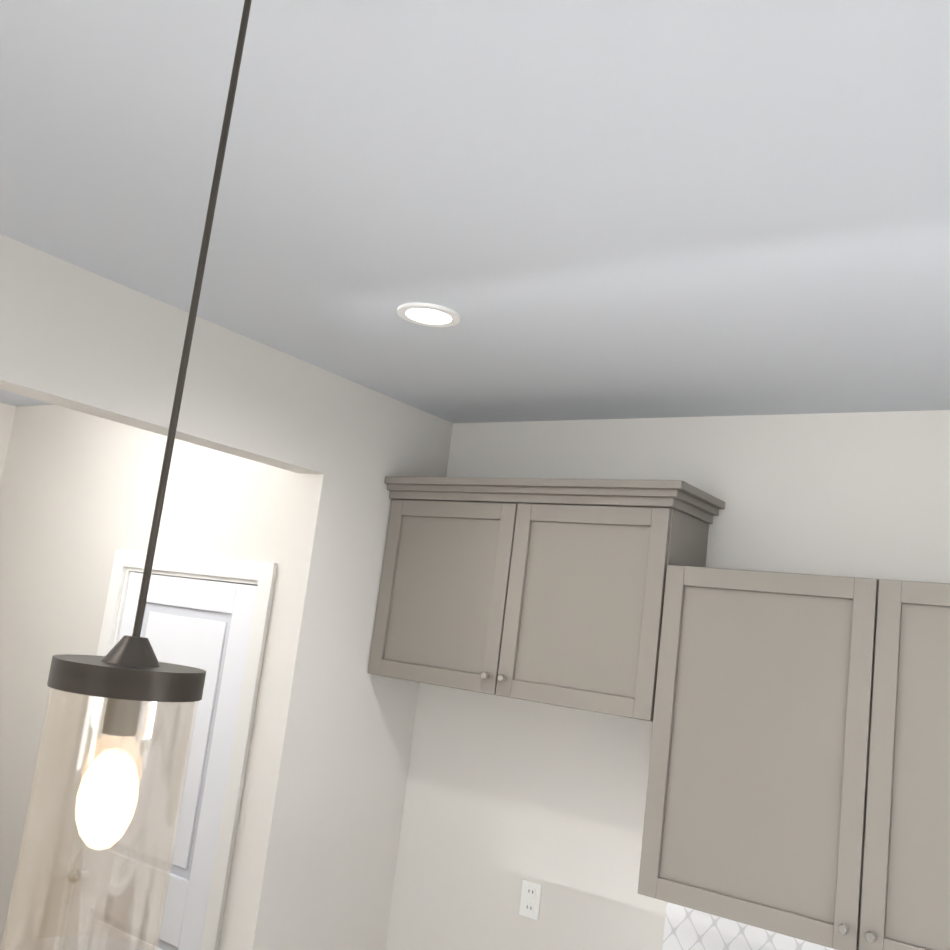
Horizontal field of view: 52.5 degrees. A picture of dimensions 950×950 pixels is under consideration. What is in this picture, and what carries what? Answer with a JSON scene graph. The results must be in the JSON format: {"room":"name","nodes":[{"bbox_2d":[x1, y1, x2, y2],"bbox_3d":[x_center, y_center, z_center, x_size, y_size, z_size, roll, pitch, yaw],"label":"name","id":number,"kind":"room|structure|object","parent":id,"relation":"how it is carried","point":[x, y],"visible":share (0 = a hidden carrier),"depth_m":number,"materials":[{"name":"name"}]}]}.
{"room":"kitchen","nodes":[
{"label":"kitchen","id":0,"kind":"room"},
{"bbox_2d":[0,402,15,469],"bbox_3d":[-2.917,0.945,4.004,0.120,2.920,1.440,1,-11,35],"label":"wall","id":1,"kind":"structure","parent":0,"point":[5,409],"depth_m":4.74,"materials":[{"name":"white paint"}]},
{"bbox_2d":[0,404,298,949],"bbox_3d":[-1.581,1.112,4.013,2.300,2.920,0.120,1,-11,35],"label":"wall","id":2,"kind":"structure","parent":0,"point":[78,492],"depth_m":4.16,"materials":[{"name":"white paint"}]},
{"bbox_2d":[63,572,256,949],"bbox_3d":[-1.260,1.462,3.610,0.799,2.160,0.118,1,-11,35],"label":"hall door","id":3,"kind":"structure","parent":2,"relation":"in","point":[205,625],"depth_m":3.62,"materials":[{"name":"white wood"}]},
{"bbox_2d":[43,549,277,949],"bbox_3d":[-1.225,1.438,3.672,0.960,2.260,0.138,1,-11,35],"label":"door frame","id":4,"kind":"structure","parent":2,"relation":"attached to","point":[261,576],"depth_m":3.54,"materials":[{"name":"white wood"}]},
{"bbox_2d":[0,234,452,949],"bbox_3d":[-2.919,0.295,-0.015,0.120,2.920,9.280,1,-11,35],"label":"wall","id":5,"kind":"structure","parent":0,"point":[320,846],"depth_m":3.24,"materials":[{"name":"white paint"}]},
{"bbox_2d":[0,0,949,422],"bbox_3d":[-1.376,-1.169,-0.729,8.200,0.100,9.680,1,-11,35],"label":"ceiling","id":6,"kind":"structure","parent":0,"point":[622,208],"depth_m":1.80,"materials":[{"name":"white paint"}]},
{"bbox_2d":[0,0,251,949],"bbox_3d":[-0.324,-0.095,1.058,0.154,1.183,0.154,1,-11,35],"label":"pendant light","id":7,"kind":"object","parent":6,"relation":"hanging from","point":[126,676],"visible":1,"depth_m":0.97,"materials":[{"name":"clear glass"}]},
{"bbox_2d":[397,302,460,326],"bbox_3d":[-0.123,-0.426,2.568,0.170,0.008,0.170,1,-11,35],"label":"recessed light","id":8,"kind":"object","parent":6,"relation":"in","point":[428,314],"visible":0.98,"depth_m":2.56,"materials":[{"name":"white plastic"}]},
{"bbox_2d":[385,410,949,949],"bbox_3d":[2.019,1.258,2.147,5.740,2.920,0.120,1,-11,35],"label":"wall","id":9,"kind":"structure","parent":0,"point":[505,798],"depth_m":3.27,"materials":[{"name":"white paint"}]},
{"bbox_2d":[519,879,541,919],"bbox_3d":[0.190,1.453,3.296,0.075,0.115,0.008,1,-11,35],"label":"outlet","id":10,"kind":"object","parent":9,"relation":"attached to","point":[530,899],"visible":1,"depth_m":3.28,"materials":[{"name":"white plastic"}]},
{"bbox_2d":[368,476,724,721],"bbox_3d":[0.205,0.400,3.318,1.165,0.720,0.373,1,-11,35],"label":"upper cabinet","id":11,"kind":"object","parent":9,"relation":"attached to","point":[550,591],"visible":0.96,"depth_m":3.16,"materials":[{"name":"grey wood"}]},
{"bbox_2d":[662,902,835,949],"bbox_3d":[2.391,1.534,1.738,4.414,0.498,0.009,1,-11,35],"label":"tile backsplash","id":12,"kind":"structure","parent":9,"relation":"attached to","point":[685,928],"depth_m":2.91,"materials":[{"name":"white tile"}]},
{"bbox_2d":[638,565,949,949],"bbox_3d":[1.100,0.772,2.613,1.213,0.955,0.353,1,-11,35],"label":"upper cabinet","id":13,"kind":"object","parent":9,"relation":"attached to","point":[798,784],"visible":1,"depth_m":2.60,"materials":[{"name":"grey wood"}]}
]}

